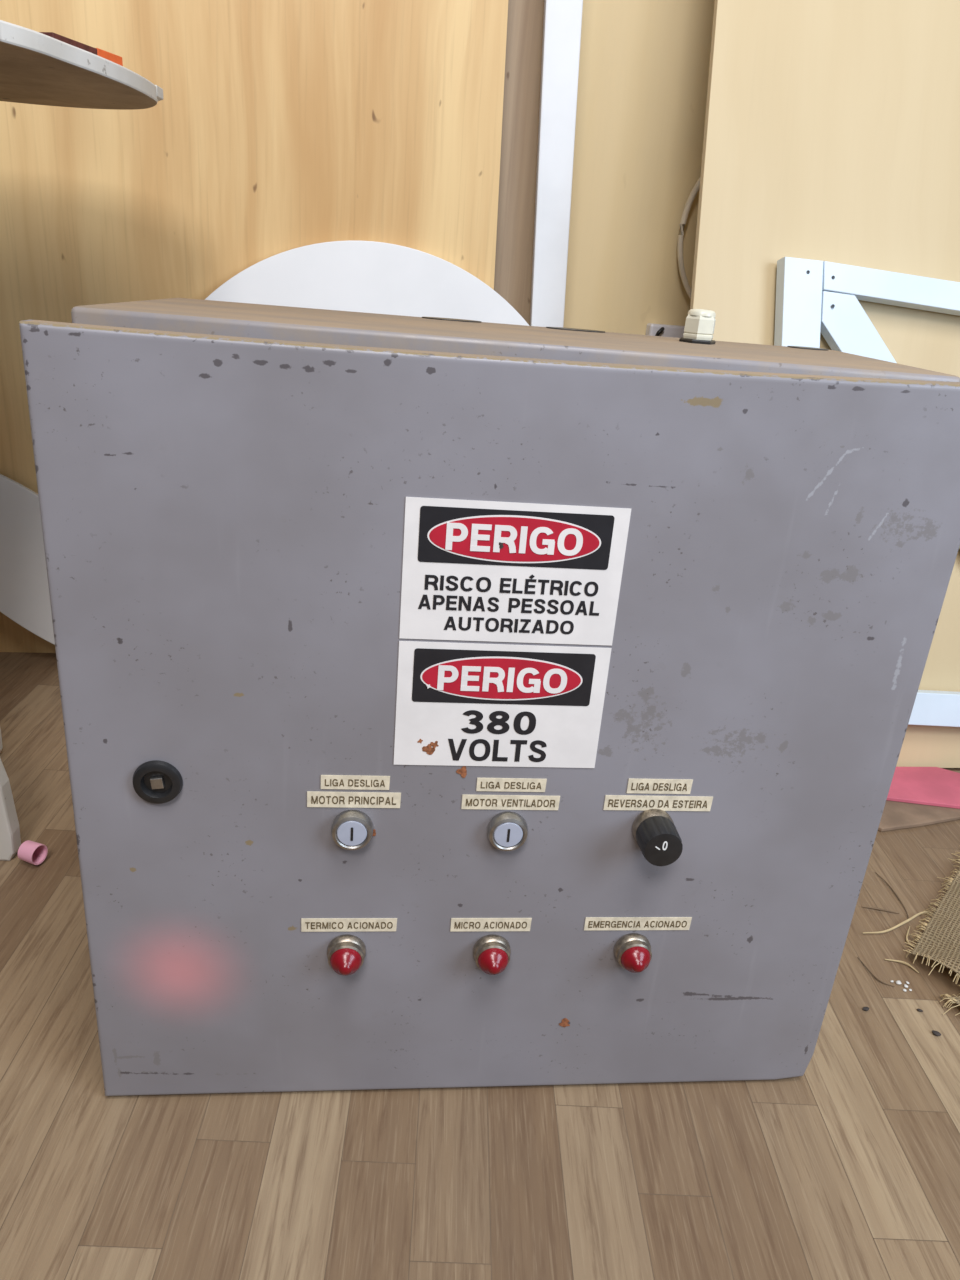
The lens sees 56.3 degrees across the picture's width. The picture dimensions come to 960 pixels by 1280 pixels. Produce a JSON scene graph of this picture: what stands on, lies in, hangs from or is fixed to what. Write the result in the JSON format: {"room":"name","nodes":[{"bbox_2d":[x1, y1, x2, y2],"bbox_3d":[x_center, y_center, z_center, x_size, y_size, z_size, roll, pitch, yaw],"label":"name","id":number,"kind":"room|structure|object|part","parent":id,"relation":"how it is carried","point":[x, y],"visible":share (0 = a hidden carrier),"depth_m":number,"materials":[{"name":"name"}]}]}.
{"room":"workshop","nodes":[
{"label":"workshop","id":0,"kind":"room"},
{"bbox_2d":[0,652,959,1279],"bbox_3d":[-0.021,0.442,0.637,5.278,0.001,5.778,4,22,-2],"label":"floor","id":1,"kind":"structure","parent":0,"point":[846,1168],"depth_m":0.72,"materials":[{"name":"brown wood"}]},
{"bbox_2d":[0,474,54,644],"bbox_3d":[-0.706,-0.118,1.434,0.387,0.331,0.040,3,22,-4],"label":"board","id":2,"kind":"object","parent":1,"relation":"on","point":[24,589],"visible":0.21,"depth_m":1.42,"materials":[{"name":"white laminate"}]},
{"bbox_2d":[18,840,47,864],"bbox_3d":[-0.501,0.237,1.002,0.022,0.023,0.023,12,23,17],"label":"cap","id":3,"kind":"object","parent":1,"relation":"on","point":[32,852],"visible":1,"depth_m":1.00,"materials":[{"name":"pink plastic"}]},
{"bbox_2d":[0,20,162,860],"bbox_3d":[-0.716,-0.171,0.915,0.662,0.817,0.697,4,22,-2],"label":"side table","id":4,"kind":"object","parent":1,"relation":"on","point":[37,68],"visible":0.99,"depth_m":0.93,"materials":[{"name":"white paint"}]},
{"bbox_3d":[-0.721,-0.218,1.052,0.214,0.800,0.022,4,22,-2],"label":"leg","id":5,"kind":"part","parent":4,"relation":"part of","materials":[{"name":"white paint"}]},
{"bbox_3d":[-0.599,-0.131,0.863,0.214,0.800,0.022,4,22,-2],"label":"leg","id":6,"kind":"part","parent":4,"relation":"part of","materials":[{"name":"white paint"}]},
{"bbox_2d":[40,32,122,65],"bbox_3d":[-0.420,-0.589,0.897,0.071,0.013,0.101,10,23,14],"label":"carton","id":7,"kind":"object","parent":4,"relation":"on","point":[114,58],"visible":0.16,"depth_m":0.89,"materials":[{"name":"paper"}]},
{"bbox_2d":[0,0,507,652],"bbox_3d":[-0.827,-0.932,1.121,1.810,2.050,0.021,1,22,-8],"label":"plywood sheet","id":8,"kind":"object","parent":1,"relation":"on","point":[278,126],"visible":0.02,"depth_m":1.28,"materials":[{"name":"beige wood"}]},
{"bbox_2d":[205,240,528,325],"bbox_3d":[-0.180,-0.258,1.417,0.690,0.684,0.117,2,22,-8],"label":"round tabletop","id":9,"kind":"object","parent":1,"relation":"on","point":[350,275],"visible":0.23,"depth_m":1.34,"materials":[{"name":"white laminate"}]},
{"bbox_2d":[19,298,959,1095],"bbox_3d":[0.015,0.050,0.760,0.605,0.637,0.306,4,22,-2],"label":"electrical cabinet","id":10,"kind":"object","parent":1,"relation":"on","point":[446,702],"visible":1,"depth_m":0.62,"materials":[{"name":"grey metal"}]},
{"bbox_2d":[327,934,365,975],"bbox_3d":[-0.104,0.246,0.688,0.030,0.030,0.027,4,22,-2],"label":"lamp","id":11,"kind":"object","parent":10,"relation":"attached to","point":[346,953],"depth_m":0.69,"materials":[{"name":"red plastic"}]},
{"bbox_2d":[473,934,510,974],"bbox_3d":[0.009,0.250,0.702,0.030,0.030,0.027,4,22,-2],"label":"lamp","id":12,"kind":"object","parent":10,"relation":"attached to","point":[491,952],"depth_m":0.70,"materials":[{"name":"red plastic"}]},
{"bbox_3d":[0.017,0.026,0.622,0.126,0.040,0.001,2,22,-7],"label":"header panel","id":13,"kind":"part","parent":10,"relation":"part of","materials":[{"name":"red plastic"}]},
{"bbox_3d":[0.024,-0.066,0.584,0.127,0.037,0.001,2,22,-6],"label":"header panel","id":14,"kind":"part","parent":10,"relation":"part of","materials":[{"name":"red plastic"}]},
{"bbox_2d":[614,933,651,972],"bbox_3d":[0.123,0.253,0.715,0.030,0.030,0.027,4,22,-2],"label":"lamp","id":15,"kind":"object","parent":10,"relation":"attached to","point":[632,951],"depth_m":0.71,"materials":[{"name":"red plastic"}]},
{"bbox_2d":[632,809,682,865],"bbox_3d":[0.132,0.147,0.668,0.033,0.032,0.034,4,22,-2],"label":"switch","id":16,"kind":"object","parent":10,"relation":"attached to","point":[657,834],"depth_m":0.66,"materials":[{"name":"black plastic"}]},
{"bbox_2d":[494,0,543,325],"bbox_3d":[0.012,-0.911,1.305,0.285,2.000,0.018,1,22,-8],"label":"board","id":17,"kind":"object","parent":1,"relation":"on","point":[524,40],"visible":0.02,"depth_m":1.37,"materials":[{"name":"beige wood"}]},
{"bbox_2d":[530,0,582,326],"bbox_3d":[0.116,-0.843,1.292,0.147,1.900,0.014,1,22,-8],"label":"batten","id":18,"kind":"object","parent":1,"relation":"on","point":[562,23],"visible":0.41,"depth_m":1.34,"materials":[{"name":"paint"}]},
{"bbox_2d":[690,0,959,767],"bbox_3d":[0.878,-0.847,1.226,1.159,2.068,0.488,1,22,-8],"label":"panel","id":19,"kind":"object","parent":1,"relation":"on","point":[832,128],"visible":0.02,"depth_m":1.20,"materials":[{"name":"beige wood"}]},
{"bbox_2d":[774,257,959,726],"bbox_3d":[0.771,-0.149,1.302,0.785,0.693,0.182,1,22,-8],"label":"wooden frame","id":20,"kind":"object","parent":1,"relation":"on","point":[813,297],"visible":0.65,"depth_m":1.20,"materials":[{"name":"white paint"}]},
{"bbox_3d":[0.763,-0.460,1.250,0.626,0.076,0.024,1,9,-8],"label":"rail","id":21,"kind":"part","parent":20,"relation":"part of","materials":[{"name":"white paint"}]},
{"bbox_3d":[0.779,0.108,1.348,0.640,0.071,0.024,1,9,-8],"label":"rail","id":22,"kind":"part","parent":20,"relation":"part of","materials":[{"name":"white paint"}]},
{"bbox_2d":[858,957,894,986],"bbox_3d":[0.414,0.350,0.944,0.010,0.002,0.048,-8,25,-28],"label":"strand","id":23,"kind":"object","parent":1,"relation":"on","point":[878,979],"visible":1,"depth_m":0.94,"materials":[{"name":"brown wicker"}]},
{"bbox_2d":[861,906,898,913],"bbox_3d":[0.466,0.313,1.043,0.042,0.002,0.003,9,22,10],"label":"strand","id":24,"kind":"object","parent":1,"relation":"on","point":[881,909],"visible":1,"depth_m":1.04,"materials":[{"name":"brown wicker"}]},
{"bbox_2d":[875,872,908,918],"bbox_3d":[0.495,0.305,1.071,0.009,0.002,0.092,4,22,-2],"label":"strand","id":25,"kind":"object","parent":1,"relation":"on","point":[895,893],"visible":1,"depth_m":1.07,"materials":[{"name":"wicker"}]},
{"bbox_2d":[863,911,933,933],"bbox_3d":[0.481,0.322,1.020,0.118,0.003,0.015,-5,24,-22],"label":"strand","id":26,"kind":"object","parent":1,"relation":"on","point":[923,912],"visible":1,"depth_m":1.02,"materials":[{"name":"beige wicker"}]},
{"bbox_2d":[885,959,918,972],"bbox_3d":[0.452,0.346,0.959,0.035,0.002,0.008,17,25,27],"label":"strand","id":27,"kind":"object","parent":1,"relation":"on","point":[899,961],"visible":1,"depth_m":0.96,"materials":[{"name":"beige wicker"}]},
{"bbox_2d":[906,926,914,946],"bbox_3d":[0.480,0.332,1.001,0.013,0.002,0.042,7,22,6],"label":"strand","id":28,"kind":"object","parent":1,"relation":"on","point":[907,941],"visible":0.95,"depth_m":1.00,"materials":[{"name":"beige wicker"}]},
{"bbox_2d":[878,771,959,831],"bbox_3d":[0.729,0.230,1.298,0.453,0.005,0.150,1,22,-9],"label":"sheet","id":29,"kind":"object","parent":1,"relation":"on","point":[896,815],"visible":0.39,"depth_m":1.24,"materials":[{"name":"beige paper"}]},
{"bbox_2d":[887,767,959,808],"bbox_3d":[0.683,0.215,1.311,0.260,0.006,0.112,6,22,3],"label":"sheet","id":30,"kind":"object","parent":29,"relation":"on","point":[933,786],"visible":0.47,"depth_m":1.30,"materials":[{"name":"paper"}]},
{"bbox_2d":[904,845,959,1015],"bbox_3d":[0.651,0.372,0.864,0.394,0.057,0.578,-11,27,-33],"label":"burlap sack","id":31,"kind":"object","parent":1,"relation":"on","point":[939,942],"visible":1,"depth_m":0.99,"materials":[{"name":"fabric"}]},
{"bbox_3d":[0.693,0.364,0.884,0.300,0.050,0.567,-10,26,-32],"label":"cloth panel","id":32,"kind":"part","parent":31,"relation":"part of","materials":[{"name":"beige fabric"}]},
{"bbox_2d":[932,1030,940,1035],"bbox_3d":[0.444,0.382,0.871,0.008,0.003,0.006,5,22,0],"label":"dirt speck","id":33,"kind":"object","parent":1,"relation":"on","point":[936,1033],"visible":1,"depth_m":0.87},
{"bbox_2d":[563,0,714,334],"bbox_3d":[0.261,-1.269,1.305,6.400,2.700,0.100,1,22,-8],"label":"wall","id":34,"kind":"structure","parent":0,"point":[643,77],"depth_m":1.45,"materials":[{"name":"beige paint"}]},
{"bbox_2d":[645,323,684,337],"bbox_3d":[0.321,-0.508,1.556,0.066,0.074,0.039,1,22,-8],"label":"wall socket","id":35,"kind":"object","parent":34,"relation":"attached to","point":[677,331],"visible":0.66,"depth_m":1.54,"materials":[{"name":"white plastic"}]},
{"bbox_2d":[677,176,700,298],"bbox_3d":[0.433,-0.675,1.502,0.212,0.267,0.024,1,22,-8],"label":"coiled cable","id":36,"kind":"object","parent":34,"relation":"hanging from","point":[696,187],"visible":0.21,"depth_m":1.48,"materials":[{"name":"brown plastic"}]}
]}

